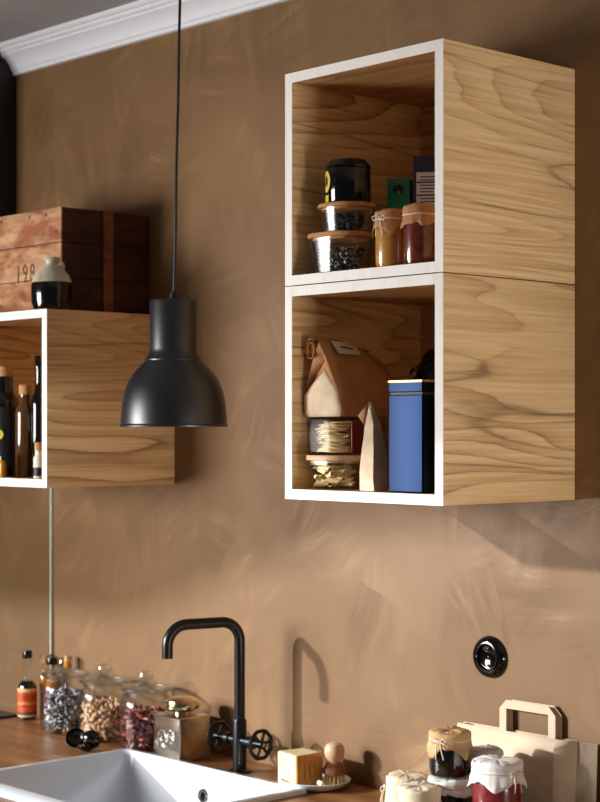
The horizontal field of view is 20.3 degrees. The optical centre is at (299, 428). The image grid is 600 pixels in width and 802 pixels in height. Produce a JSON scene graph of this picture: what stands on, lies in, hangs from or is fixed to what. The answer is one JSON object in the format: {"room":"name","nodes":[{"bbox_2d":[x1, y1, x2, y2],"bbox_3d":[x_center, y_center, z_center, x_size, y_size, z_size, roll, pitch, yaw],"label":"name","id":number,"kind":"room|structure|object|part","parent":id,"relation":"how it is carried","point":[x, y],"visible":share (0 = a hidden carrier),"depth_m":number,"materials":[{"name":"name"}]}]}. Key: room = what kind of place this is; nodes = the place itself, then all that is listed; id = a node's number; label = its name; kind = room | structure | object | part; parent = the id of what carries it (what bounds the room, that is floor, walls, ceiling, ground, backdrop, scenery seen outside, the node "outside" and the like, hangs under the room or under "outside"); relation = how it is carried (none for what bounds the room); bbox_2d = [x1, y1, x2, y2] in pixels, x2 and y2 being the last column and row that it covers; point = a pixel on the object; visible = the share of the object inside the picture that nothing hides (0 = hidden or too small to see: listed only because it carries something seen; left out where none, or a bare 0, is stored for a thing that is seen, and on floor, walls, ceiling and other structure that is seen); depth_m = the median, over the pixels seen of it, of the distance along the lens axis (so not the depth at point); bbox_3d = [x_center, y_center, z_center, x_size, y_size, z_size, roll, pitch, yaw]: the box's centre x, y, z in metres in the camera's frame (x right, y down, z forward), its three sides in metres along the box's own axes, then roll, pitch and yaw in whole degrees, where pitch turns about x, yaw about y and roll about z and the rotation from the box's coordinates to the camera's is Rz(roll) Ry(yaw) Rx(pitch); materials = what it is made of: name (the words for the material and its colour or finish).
{"room":"kitchen","nodes":[
{"label":"kitchen","id":0,"kind":"room"},
{"bbox_2d":[0,54,16,216],"bbox_3d":[-1.063,-0.630,4.696,0.150,0.765,0.740,0,0,-43],"label":"wall","id":1,"kind":"structure","parent":0,"point":[8,81],"depth_m":4.46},
{"bbox_2d":[0,0,137,42],"bbox_3d":[-1.980,-1.053,2.708,4.200,0.080,10.000,0,0,-43],"label":"ceiling","id":2,"kind":"structure","parent":0,"point":[18,18],"depth_m":4.08,"materials":[{"name":"paint"}]},
{"bbox_2d":[119,0,227,426],"bbox_3d":[-0.252,-0.508,3.347,0.217,1.009,0.217,0,0,5],"label":"pendant lamp","id":3,"kind":"object","parent":2,"relation":"hanging from","point":[173,386],"visible":1,"depth_m":3.29,"materials":[{"name":"black metal"}]},
{"bbox_3d":[-0.252,-0.131,3.347,0.217,0.254,0.217,0,0,-43],"label":"lamp shade","id":4,"kind":"part","parent":3,"relation":"part of","materials":[{"name":"black metal"}]},
{"bbox_3d":[-0.244,-0.639,3.348,0.021,0.747,0.009,0,0,-4],"label":"cord","id":5,"kind":"part","parent":3,"relation":"part of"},
{"bbox_2d":[0,0,599,801],"bbox_3d":[-0.399,0.270,4.180,0.120,2.765,10.000,0,0,-43],"label":"wall","id":6,"kind":"structure","parent":0,"point":[362,623],"depth_m":3.75,"materials":[{"name":"brown paint"}]},
{"bbox_2d":[50,488,52,668],"bbox_3d":[-1.053,0.434,4.788,0.008,0.630,1.200,0,0,-43],"label":"pipe","id":7,"kind":"object","parent":6,"relation":"attached to","point":[51,489],"depth_m":4.35,"materials":[{"name":"silver metal"}]},
{"bbox_2d":[0,309,173,487],"bbox_3d":[-0.568,-0.068,4.005,0.364,0.400,0.400,0,0,-43],"label":"upper cabinet","id":8,"kind":"object","parent":6,"relation":"attached to","point":[89,358],"visible":0.82,"depth_m":3.83,"materials":[{"name":"brown wood"}]},
{"bbox_2d":[0,455,5,476],"bbox_3d":[-0.693,0.087,3.901,0.018,0.051,0.018,0,0,-43],"label":"bottle","id":9,"kind":"object","parent":8,"relation":"on","point":[2,457],"visible":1,"depth_m":3.89,"materials":[{"name":"glass"}]},
{"bbox_2d":[0,366,18,475],"bbox_3d":[-0.707,-0.018,3.996,0.074,0.261,0.073,0,0,-43],"label":"bottle","id":10,"kind":"object","parent":8,"relation":"on","point":[9,401],"visible":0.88,"depth_m":3.97,"materials":[{"name":"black glass"}]},
{"bbox_3d":[-0.567,0.122,4.006,0.363,0.018,0.363,0,0,-43],"label":"panel","id":11,"kind":"part","parent":8,"relation":"part of","materials":[{"name":"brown wood"}]},
{"bbox_3d":[-0.567,-0.259,4.006,0.363,0.018,0.363,0,0,-43],"label":"panel","id":12,"kind":"part","parent":8,"relation":"part of","materials":[{"name":"brown wood"}]},
{"bbox_3d":[-0.697,-0.068,4.145,0.363,0.400,0.019,0,0,-43],"label":"panel","id":13,"kind":"part","parent":8,"relation":"part of","materials":[{"name":"brown wood"}]},
{"bbox_2d":[15,385,30,476],"bbox_3d":[-0.646,0.005,3.939,0.046,0.215,0.046,0,0,-43],"label":"bottle","id":14,"kind":"object","parent":8,"relation":"on","point":[23,410],"visible":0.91,"depth_m":3.92,"materials":[{"name":"brown glass"}]},
{"bbox_2d":[31,355,41,476],"bbox_3d":[-0.607,-0.029,3.912,0.042,0.283,0.042,0,0,-43],"label":"bottle","id":15,"kind":"object","parent":8,"relation":"on","point":[36,401],"visible":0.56,"depth_m":3.90,"materials":[{"name":"black glass"}]},
{"bbox_2d":[33,443,41,478],"bbox_3d":[-0.594,0.072,3.810,0.025,0.081,0.025,0,0,-43],"label":"bottle","id":16,"kind":"object","parent":8,"relation":"on","point":[37,460],"visible":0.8,"depth_m":3.80,"materials":[{"name":"white glass"}]},
{"bbox_2d":[31,257,72,309],"bbox_3d":[-0.565,-0.329,3.812,0.094,0.121,0.094,0,0,-43],"label":"jug","id":17,"kind":"object","parent":8,"relation":"on","point":[51,286],"visible":0.91,"depth_m":3.78,"materials":[{"name":"ceramic"}]},
{"bbox_3d":[-0.543,-0.370,3.809,0.019,0.026,0.007,0,0,7],"label":"handle","id":18,"kind":"part","parent":17,"relation":"part of","materials":[{"name":"ceramic"}]},
{"bbox_2d":[0,207,148,314],"bbox_3d":[-0.568,-0.391,4.078,0.260,0.245,0.337,0,0,-43],"label":"wooden crate","id":19,"kind":"object","parent":8,"relation":"on","point":[104,254],"visible":0.72,"depth_m":3.96,"materials":[{"name":"wood"}]},
{"bbox_2d":[0,0,288,75],"bbox_3d":[1.076,-0.978,2.452,0.076,0.070,5.460,0,0,-43],"label":"crown molding","id":20,"kind":"structure","parent":6,"relation":"attached to","point":[140,20],"depth_m":4.10,"materials":[{"name":"white paint"}]},
{"bbox_2d":[285,273,574,505],"bbox_3d":[0.241,-0.068,3.137,0.364,0.399,0.400,0,0,-43],"label":"upper cabinet","id":21,"kind":"object","parent":6,"relation":"attached to","point":[505,348],"visible":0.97,"depth_m":3.03,"materials":[{"name":"brown wood"}]},
{"bbox_2d":[306,455,360,489],"bbox_3d":[0.068,0.081,3.139,0.100,0.063,0.112,0,0,-43],"label":"food box","id":22,"kind":"object","parent":21,"relation":"in","point":[314,458],"visible":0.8,"depth_m":3.10,"materials":[{"name":"brown wood"}]},
{"bbox_2d":[313,481,327,485],"bbox_3d":[0.040,0.102,3.116,0.034,0.009,0.009,-1,0,3],"label":"pasta piece","id":23,"kind":"object","parent":22,"relation":"in","point":[317,483],"visible":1,"depth_m":3.11,"materials":[{"name":"beige food"}]},
{"bbox_2d":[317,469,328,474],"bbox_3d":[0.043,0.079,3.111,0.009,0.013,0.035,0,0,-29],"label":"pasta piece","id":24,"kind":"object","parent":22,"relation":"in","point":[322,471],"visible":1,"depth_m":3.10,"materials":[{"name":"beige food"}]},
{"bbox_2d":[317,465,331,470],"bbox_3d":[0.045,0.073,3.110,0.034,0.010,0.009,0,0,39],"label":"pasta piece","id":25,"kind":"object","parent":22,"relation":"in","point":[320,467],"visible":1,"depth_m":3.11,"materials":[{"name":"beige food"}]},
{"bbox_2d":[326,471,334,477],"bbox_3d":[0.056,0.085,3.100,0.009,0.014,0.032,0,0,-17],"label":"pasta piece","id":26,"kind":"object","parent":22,"relation":"in","point":[332,473],"visible":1,"depth_m":3.10,"materials":[{"name":"beige food"}]},
{"bbox_2d":[324,478,340,483],"bbox_3d":[0.060,0.096,3.098,0.034,0.011,0.009,0,0,12],"label":"pasta piece","id":27,"kind":"object","parent":22,"relation":"in","point":[328,480],"visible":1,"depth_m":3.09,"materials":[{"name":"beige food"}]},
{"bbox_3d":[0.068,0.056,3.139,0.100,0.014,0.112,0,0,-43],"label":"lid","id":28,"kind":"part","parent":22,"relation":"part of","materials":[{"name":"brown wood"}]},
{"bbox_2d":[331,465,344,469],"bbox_3d":[0.067,0.073,3.123,0.034,0.010,0.009,0,0,23],"label":"pasta piece","id":29,"kind":"object","parent":22,"relation":"in","point":[333,466],"visible":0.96,"depth_m":3.12,"materials":[{"name":"beige food"}]},
{"bbox_2d":[330,468,346,473],"bbox_3d":[0.071,0.079,3.109,0.034,0.010,0.009,0,0,27],"label":"pasta piece","id":30,"kind":"object","parent":22,"relation":"in","point":[338,471],"visible":0.95,"depth_m":3.10,"materials":[{"name":"beige food"}]},
{"bbox_2d":[338,464,352,470],"bbox_3d":[0.083,0.073,3.140,0.035,0.013,0.009,0,0,35],"label":"pasta piece","id":31,"kind":"object","parent":22,"relation":"in","point":[348,468],"visible":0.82,"depth_m":3.13,"materials":[{"name":"beige food"}]},
{"bbox_2d":[339,481,355,485],"bbox_3d":[0.088,0.102,3.126,0.034,0.010,0.009,0,0,31],"label":"pasta piece","id":32,"kind":"object","parent":22,"relation":"in","point":[348,483],"visible":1,"depth_m":3.12,"materials":[{"name":"beige food"}]},
{"bbox_2d":[346,469,357,473],"bbox_3d":[0.092,0.079,3.145,0.035,0.013,0.009,0,0,17],"label":"pasta piece","id":33,"kind":"object","parent":22,"relation":"in","point":[352,471],"visible":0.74,"depth_m":3.14,"materials":[{"name":"beige food"}]},
{"bbox_2d":[351,421,364,452],"bbox_3d":[0.058,0.013,3.147,0.106,0.070,0.107,0,0,-43],"label":"bag","id":34,"kind":"object","parent":22,"relation":"on","point":[357,427],"visible":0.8,"depth_m":3.12,"materials":[{"name":"red paper"}]},
{"bbox_2d":[315,421,350,452],"bbox_3d":[0.067,0.015,3.149,0.081,0.059,0.085,0,0,-43],"label":"noodle","id":35,"kind":"object","parent":34,"relation":"in","point":[328,436],"visible":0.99,"depth_m":3.12,"materials":[{"name":"beige food"}]},
{"bbox_2d":[304,338,391,417],"bbox_3d":[0.099,-0.095,3.176,0.178,0.148,0.102,0,0,-43],"label":"paper bag","id":36,"kind":"object","parent":34,"relation":"on","point":[343,377],"visible":0.98,"depth_m":3.14,"materials":[{"name":"brown paper"}]},
{"bbox_3d":[0.112,-0.068,3.277,0.363,0.399,0.019,0,0,-43],"label":"panel","id":37,"kind":"part","parent":21,"relation":"part of","materials":[{"name":"brown wood"}]},
{"bbox_3d":[0.242,-0.258,3.137,0.363,0.018,0.363,0,0,-43],"label":"panel","id":38,"kind":"part","parent":21,"relation":"part of","materials":[{"name":"brown wood"}]},
{"bbox_3d":[0.242,0.122,3.137,0.363,0.018,0.363,0,0,-43],"label":"panel","id":39,"kind":"part","parent":21,"relation":"part of","materials":[{"name":"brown wood"}]},
{"bbox_2d":[358,402,387,491],"bbox_3d":[0.133,0.033,3.046,0.041,0.162,0.037,0,0,-43],"label":"paper bag","id":40,"kind":"object","parent":21,"relation":"on","point":[373,463],"visible":1,"depth_m":3.04,"materials":[{"name":"paper"}]},
{"bbox_2d":[388,379,434,492],"bbox_3d":[0.218,0.013,2.987,0.090,0.199,0.090,0,0,-43],"label":"tin","id":41,"kind":"object","parent":21,"relation":"on","point":[411,402],"visible":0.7,"depth_m":2.94,"materials":[{"name":"blue metal"}]},
{"bbox_3d":[0.218,-0.073,2.987,0.088,0.018,0.088,0,0,-43],"label":"lid","id":42,"kind":"part","parent":41,"relation":"part of","materials":[{"name":"blue metal"}]},
{"bbox_2d":[409,346,434,379],"bbox_3d":[0.261,-0.022,3.199,0.097,0.270,0.110,0,0,-43],"label":"bag","id":43,"kind":"object","parent":21,"relation":"on","point":[426,368],"visible":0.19,"depth_m":3.18,"materials":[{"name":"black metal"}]},
{"bbox_3d":[0.371,-0.068,3.258,0.009,0.362,0.363,0,0,-43],"label":"panel","id":44,"kind":"part","parent":21,"relation":"part of","materials":[{"name":"brown wood"}]},
{"bbox_3d":[0.372,-0.068,2.998,0.363,0.399,0.019,0,0,-43],"label":"panel","id":45,"kind":"part","parent":21,"relation":"part of","materials":[{"name":"brown wood"}]},
{"bbox_2d":[285,38,574,286],"bbox_3d":[0.241,-0.469,3.137,0.364,0.399,0.400,0,0,-43],"label":"upper cabinet","id":46,"kind":"object","parent":6,"relation":"attached to","point":[498,127],"visible":0.84,"depth_m":3.05,"materials":[{"name":"brown wood"}]},
{"bbox_2d":[308,230,373,271],"bbox_3d":[0.076,-0.326,3.127,0.102,0.075,0.126,0,0,-43],"label":"food box","id":47,"kind":"object","parent":46,"relation":"in","point":[340,236],"visible":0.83,"depth_m":3.10,"materials":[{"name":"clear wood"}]},
{"bbox_2d":[317,246,364,271],"bbox_3d":[0.076,-0.316,3.127,0.078,0.045,0.093,0,0,-31],"label":"herb","id":48,"kind":"object","parent":47,"relation":"in","point":[339,259],"visible":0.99,"depth_m":3.10,"materials":[{"name":"black food"}]},
{"bbox_3d":[0.076,-0.357,3.127,0.102,0.013,0.126,0,0,-43],"label":"lid","id":49,"kind":"part","parent":47,"relation":"part of","materials":[{"name":"brown wood"}]},
{"bbox_2d":[318,201,375,231],"bbox_3d":[0.087,-0.391,3.126,0.096,0.054,0.110,0,0,-43],"label":"food box","id":50,"kind":"object","parent":47,"relation":"on","point":[342,207],"visible":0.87,"depth_m":3.09,"materials":[{"name":"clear wood"}]},
{"bbox_2d":[329,210,363,230],"bbox_3d":[0.087,-0.386,3.126,0.066,0.038,0.066,0,0,4],"label":"tea","id":51,"kind":"object","parent":50,"relation":"in","point":[352,221],"visible":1,"depth_m":3.10,"materials":[{"name":"black plant"}]},
{"bbox_3d":[0.087,-0.412,3.126,0.096,0.012,0.110,0,0,-43],"label":"lid","id":52,"kind":"part","parent":50,"relation":"part of","materials":[{"name":"brown wood"}]},
{"bbox_2d":[325,158,370,202],"bbox_3d":[0.090,-0.460,3.127,0.086,0.082,0.086,0,0,-43],"label":"tin","id":53,"kind":"object","parent":50,"relation":"on","point":[346,179],"visible":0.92,"depth_m":3.09,"materials":[{"name":"black metal"}]},
{"bbox_3d":[0.090,-0.492,3.127,0.086,0.017,0.086,0,0,-43],"label":"lid","id":54,"kind":"part","parent":53,"relation":"part of","materials":[{"name":"black metal"}]},
{"bbox_3d":[0.112,-0.469,3.277,0.363,0.399,0.019,0,0,-43],"label":"panel","id":55,"kind":"part","parent":46,"relation":"part of","materials":[{"name":"brown wood"}]},
{"bbox_3d":[0.242,-0.658,3.137,0.363,0.018,0.363,0,0,-43],"label":"panel","id":56,"kind":"part","parent":46,"relation":"part of","materials":[{"name":"brown wood"}]},
{"bbox_3d":[0.242,-0.279,3.137,0.363,0.018,0.363,0,0,-43],"label":"panel","id":57,"kind":"part","parent":46,"relation":"part of","materials":[{"name":"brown wood"}]},
{"bbox_2d":[371,208,403,266],"bbox_3d":[0.163,-0.341,3.007,0.077,0.106,0.070,0,0,-40],"label":"jam jar","id":58,"kind":"object","parent":46,"relation":"on","point":[388,232],"visible":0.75,"depth_m":2.98,"materials":[{"name":"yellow glass"}]},
{"bbox_2d":[387,178,412,209],"bbox_3d":[0.191,-0.381,3.192,0.044,0.186,0.035,0,0,14],"label":"carton","id":59,"kind":"object","parent":46,"relation":"on","point":[400,190],"visible":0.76,"depth_m":3.18,"materials":[{"name":"green cardboard"}]},
{"bbox_2d":[400,202,434,263],"bbox_3d":[0.212,-0.343,2.958,0.065,0.109,0.066,0,0,31],"label":"jam jar","id":60,"kind":"object","parent":46,"relation":"on","point":[418,221],"visible":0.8,"depth_m":2.93,"materials":[{"name":"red glass"}]},
{"bbox_2d":[413,156,434,203],"bbox_3d":[0.249,-0.401,3.179,0.066,0.226,0.047,0,0,7],"label":"carton","id":61,"kind":"object","parent":46,"relation":"in","point":[423,166],"visible":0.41,"depth_m":3.16,"materials":[{"name":"cardboard"}]},
{"bbox_2d":[417,176,434,201],"bbox_3d":[0.246,-0.440,3.156,0.053,0.071,0.001,0,0,7],"label":"print","id":62,"kind":"object","parent":61,"relation":"attached to","point":[422,180],"depth_m":3.16},
{"bbox_3d":[0.371,-0.469,3.258,0.009,0.362,0.363,0,0,-43],"label":"panel","id":63,"kind":"part","parent":46,"relation":"part of","materials":[{"name":"brown wood"}]},
{"bbox_3d":[0.372,-0.469,2.998,0.363,0.399,0.019,0,0,-43],"label":"panel","id":64,"kind":"part","parent":46,"relation":"part of","materials":[{"name":"brown wood"}]},
{"bbox_2d":[473,636,505,677],"bbox_3d":[0.366,0.444,3.260,0.015,0.082,0.082,0,0,-43],"label":"wall socket","id":65,"kind":"object","parent":6,"relation":"attached to","point":[489,654],"visible":1,"depth_m":3.25,"materials":[{"name":"black ceramic"}]},
{"bbox_3d":[-1.980,1.682,2.708,4.200,0.060,10.000,0,0,-43],"label":"floor","id":66,"kind":"structure","parent":0,"visible":0},
{"bbox_3d":[-0.250,1.220,3.499,0.570,0.865,4.400,0,0,-43],"label":"base cabinet","id":67,"kind":"object","parent":66,"relation":"on","visible":0},
{"bbox_2d":[0,706,385,801],"bbox_3d":[-0.268,0.768,3.482,0.640,0.038,4.400,0,0,-43],"label":"countertop","id":68,"kind":"structure","parent":67,"relation":"on","point":[22,742],"depth_m":3.85,"materials":[{"name":"brown wood"}]},
{"bbox_2d":[0,710,17,718],"bbox_3d":[-1.110,0.746,4.393,0.510,0.006,0.560,0,0,-43],"label":"cooktop","id":69,"kind":"object","parent":68,"relation":"in","point":[3,714],"visible":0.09,"depth_m":4.36,"materials":[{"name":"black glass"}]},
{"bbox_2d":[18,650,36,719],"bbox_3d":[-0.703,0.660,4.318,0.050,0.177,0.050,0,0,-43],"label":"sauce bottle","id":70,"kind":"object","parent":68,"relation":"on","point":[27,689],"visible":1,"depth_m":4.30,"materials":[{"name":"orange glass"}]},
{"bbox_2d":[22,693,26,706],"bbox_3d":[-0.707,0.695,4.294,0.015,0.035,0.001,0,0,9],"label":"print","id":71,"kind":"object","parent":70,"relation":"attached to","point":[24,695],"depth_m":4.29},
{"bbox_2d":[39,654,50,717],"bbox_3d":[-0.659,0.667,4.336,0.032,0.163,0.032,0,0,-43],"label":"oil bottle","id":72,"kind":"object","parent":68,"relation":"on","point":[43,656],"visible":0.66,"depth_m":4.33,"materials":[{"name":"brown glass"}]},
{"bbox_2d":[44,656,58,717],"bbox_3d":[-0.637,0.667,4.301,0.038,0.162,0.038,0,0,8],"label":"oil bottle","id":73,"kind":"object","parent":68,"relation":"on","point":[50,683],"visible":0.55,"depth_m":4.29,"materials":[{"name":"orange glass"}]},
{"bbox_2d":[40,657,89,733],"bbox_3d":[-0.582,0.658,4.157,0.123,0.181,0.123,0,0,-33],"label":"storage jar","id":74,"kind":"object","parent":68,"relation":"on","point":[85,674],"visible":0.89,"depth_m":4.14,"materials":[{"name":"clear glass"}]},
{"bbox_2d":[44,687,85,730],"bbox_3d":[-0.582,0.695,4.158,0.107,0.100,0.107,0,0,-9],"label":"seed","id":75,"kind":"object","parent":74,"relation":"in","point":[57,717],"visible":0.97,"depth_m":4.13,"materials":[{"name":"grey food"}]},
{"bbox_3d":[-0.582,0.608,4.157,0.116,0.035,0.116,0,0,-43],"label":"lid","id":76,"kind":"part","parent":74,"relation":"part of","materials":[{"name":"clear glass"}]},
{"bbox_2d":[62,655,72,708],"bbox_3d":[-0.590,0.663,4.259,0.031,0.171,0.031,0,0,-43],"label":"oil bottle","id":77,"kind":"object","parent":68,"relation":"on","point":[67,662],"visible":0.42,"depth_m":4.25,"materials":[{"name":"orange glass"}]},
{"bbox_2d":[66,728,100,751],"bbox_3d":[-0.511,0.725,3.911,0.053,0.048,0.097,0,0,-43],"label":"spoons","id":78,"kind":"object","parent":68,"relation":"on","point":[75,737],"visible":1,"depth_m":3.90,"materials":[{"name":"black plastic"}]},
{"bbox_2d":[66,728,84,747],"bbox_3d":[-0.527,0.726,3.939,0.048,0.043,0.028,0,0,-1],"label":"bowl","id":79,"kind":"object","parent":78,"relation":"on","point":[74,736],"depth_m":3.95,"materials":[{"name":"black plastic"}]},
{"bbox_2d":[77,745,92,751],"bbox_3d":[-0.497,0.740,3.884,0.036,0.019,0.038,0,0,-43],"label":"bowl","id":80,"kind":"object","parent":78,"relation":"on","point":[86,748],"depth_m":3.87,"materials":[{"name":"black plastic"}]},
{"bbox_2d":[82,730,100,748],"bbox_3d":[-0.486,0.723,3.894,0.044,0.044,0.015,0,0,6],"label":"bowl","id":81,"kind":"object","parent":78,"relation":"on","point":[91,739],"depth_m":3.89,"materials":[{"name":"black plastic"}]},
{"bbox_2d":[79,664,129,742],"bbox_3d":[-0.472,0.658,4.045,0.123,0.181,0.123,0,0,-33],"label":"storage jar","id":82,"kind":"object","parent":68,"relation":"on","point":[125,681],"visible":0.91,"depth_m":4.04,"materials":[{"name":"clear glass"}]},
{"bbox_3d":[-0.472,0.608,4.045,0.116,0.035,0.116,0,0,-43],"label":"lid","id":83,"kind":"part","parent":82,"relation":"part of","materials":[{"name":"clear glass"}]},
{"bbox_2d":[113,710,118,717],"bbox_3d":[-0.440,0.682,4.008,0.011,0.019,0.013,0,0,43],"label":"nut","id":84,"kind":"object","parent":82,"relation":"in","point":[116,713],"visible":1,"depth_m":4.00,"materials":[{"name":"beige food"}]},
{"bbox_2d":[114,718,118,725],"bbox_3d":[-0.440,0.701,4.010,0.012,0.019,0.012,0,0,10],"label":"nut","id":85,"kind":"object","parent":82,"relation":"in","point":[116,722],"visible":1,"depth_m":4.00,"materials":[{"name":"beige food"}]},
{"bbox_2d":[120,671,171,751],"bbox_3d":[-0.361,0.658,3.928,0.123,0.181,0.123,0,0,-33],"label":"storage jar","id":86,"kind":"object","parent":68,"relation":"on","point":[167,689],"visible":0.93,"depth_m":3.92,"materials":[{"name":"clear glass"}]},
{"bbox_2d":[131,717,139,723],"bbox_3d":[-0.380,0.676,3.883,0.021,0.018,0.009,0,0,7],"label":"dried chilli","id":87,"kind":"object","parent":86,"relation":"in","point":[136,719],"visible":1,"depth_m":3.88,"materials":[{"name":"red food"}]},
{"bbox_3d":[-0.361,0.608,3.928,0.116,0.035,0.116,0,0,-43],"label":"lid","id":88,"kind":"part","parent":86,"relation":"part of","materials":[{"name":"clear glass"}]},
{"bbox_2d":[144,721,150,730],"bbox_3d":[-0.353,0.689,3.885,0.019,0.021,0.009,0,0,26],"label":"dried chilli","id":89,"kind":"object","parent":86,"relation":"in","point":[145,722],"visible":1,"depth_m":3.88,"materials":[{"name":"red food"}]},
{"bbox_2d":[0,748,306,801],"bbox_3d":[-0.365,0.862,3.501,0.483,0.245,0.609,0,0,-43],"label":"sink","id":90,"kind":"object","parent":68,"relation":"in","point":[126,774],"visible":1,"depth_m":3.73,"materials":[{"name":"white ceramic"}]},
{"bbox_2d":[154,695,209,760],"bbox_3d":[-0.269,0.678,3.818,0.090,0.140,0.102,0,0,-39],"label":"caddy","id":91,"kind":"object","parent":68,"relation":"on","point":[180,732],"visible":1,"depth_m":3.79,"materials":[{"name":"grey metal"}]},
{"bbox_3d":[-0.268,0.628,3.818,0.080,0.039,0.080,0,0,-39],"label":"lid","id":92,"kind":"part","parent":91,"relation":"part of","materials":[{"name":"gold metal"}]},
{"bbox_2d":[162,617,272,773],"bbox_3d":[-0.171,0.578,3.609,0.159,0.340,0.214,0,0,38],"label":"tap","id":93,"kind":"object","parent":68,"relation":"on","point":[239,738],"visible":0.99,"depth_m":3.64,"materials":[{"name":"black metal"}]},
{"bbox_3d":[-0.207,0.522,3.618,0.196,0.227,0.024,0,0,-28],"label":"spout","id":94,"kind":"part","parent":93,"relation":"part of","materials":[{"name":"black metal"}]},
{"bbox_3d":[-0.173,0.680,3.703,0.067,0.067,0.034,0,0,-43],"label":"wheel handle","id":95,"kind":"part","parent":93,"relation":"part of","materials":[{"name":"black metal"}]},
{"bbox_3d":[-0.090,0.680,3.614,0.067,0.067,0.034,0,0,-43],"label":"wheel handle","id":96,"kind":"part","parent":93,"relation":"part of","materials":[{"name":"black metal"}]},
{"bbox_2d":[279,774,350,791],"bbox_3d":[0.032,0.740,3.505,0.147,0.018,0.155,0,0,-43],"label":"dish","id":97,"kind":"object","parent":68,"relation":"on","point":[316,788],"visible":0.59,"depth_m":3.44,"materials":[{"name":"white ceramic"}]},
{"bbox_2d":[278,748,322,785],"bbox_3d":[0.001,0.710,3.511,0.069,0.069,0.073,0,0,-37],"label":"block","id":98,"kind":"object","parent":97,"relation":"on","point":[301,766],"visible":0.92,"depth_m":3.49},
{"bbox_2d":[317,780,324,785],"bbox_3d":[0.043,0.731,3.452,0.011,0.011,0.026,0,0,-18],"label":"wooden peg","id":99,"kind":"object","parent":97,"relation":"on","point":[319,782],"visible":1,"depth_m":3.44,"materials":[{"name":"white paper"}]},
{"bbox_2d":[323,742,345,784],"bbox_3d":[0.072,0.698,3.494,0.049,0.089,0.049,0,0,-43],"label":"dish brush","id":100,"kind":"object","parent":97,"relation":"on","point":[334,769],"visible":0.87,"depth_m":3.48,"materials":[{"name":"brown wood"}]},
{"bbox_3d":[0.072,0.674,3.494,0.043,0.042,0.043,0,0,-43],"label":"knob","id":101,"kind":"part","parent":100,"relation":"part of","materials":[{"name":"brown wood"}]},
{"bbox_2d":[380,770,427,801],"bbox_3d":[0.202,0.703,3.202,0.090,0.091,0.085,0,0,-24],"label":"jam jar","id":102,"kind":"object","parent":68,"relation":"on","point":[393,779],"visible":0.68,"depth_m":3.18,"materials":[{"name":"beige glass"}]},
{"bbox_2d":[397,781,441,801],"bbox_3d":[0.213,0.696,3.032,0.092,0.105,0.080,0,0,-43],"label":"jam jar","id":103,"kind":"object","parent":68,"relation":"on","point":[414,791],"visible":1,"depth_m":3.01,"materials":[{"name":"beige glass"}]},
{"bbox_2d":[428,775,471,801],"bbox_3d":[0.277,0.695,3.098,0.092,0.108,0.091,0,0,34],"label":"jam jar","id":104,"kind":"object","parent":68,"relation":"on","point":[452,790],"visible":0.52,"depth_m":3.06,"materials":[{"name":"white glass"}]},
{"bbox_2d":[427,726,472,778],"bbox_3d":[0.277,0.597,3.093,0.086,0.088,0.091,0,0,1],"label":"jam jar","id":105,"kind":"object","parent":104,"relation":"on","point":[449,747],"visible":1,"depth_m":3.06,"materials":[{"name":"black glass"}]},
{"bbox_2d":[468,744,502,801],"bbox_3d":[0.348,0.672,3.142,0.069,0.153,0.069,0,0,-32],"label":"jam jar","id":106,"kind":"object","parent":68,"relation":"on","point":[487,749],"visible":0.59,"depth_m":3.12,"materials":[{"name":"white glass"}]},
{"bbox_2d":[467,755,526,801],"bbox_3d":[0.353,0.668,2.994,0.101,0.160,0.107,0,0,-31],"label":"jam jar","id":107,"kind":"object","parent":68,"relation":"on","point":[493,778],"visible":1,"depth_m":2.96,"materials":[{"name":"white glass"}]},
{"bbox_2d":[457,699,597,801],"bbox_3d":[0.414,0.634,3.172,0.057,0.230,0.326,0,0,-43],"label":"bag","id":108,"kind":"object","parent":68,"relation":"on","point":[556,768],"visible":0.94,"depth_m":3.13,"materials":[{"name":"beige paper"}]},
{"bbox_3d":[0.398,0.663,3.186,0.052,0.171,0.283,0,0,-43],"label":"panel","id":109,"kind":"part","parent":108,"relation":"part of","materials":[{"name":"paper"}]},
{"bbox_3d":[0.430,0.564,3.174,0.001,0.089,0.135,0,0,-43],"label":"handle","id":110,"kind":"part","parent":108,"relation":"part of","materials":[{"name":"paper"}]},
{"bbox_3d":[0.432,0.663,3.188,0.009,0.170,0.326,0,0,-43],"label":"panel","id":111,"kind":"part","parent":108,"relation":"part of","materials":[{"name":"paper"}]},
{"bbox_3d":[0.442,0.564,3.177,0.001,0.089,0.135,0,0,-43],"label":"handle","id":112,"kind":"part","parent":108,"relation":"part of","materials":[{"name":"paper"}]}
]}

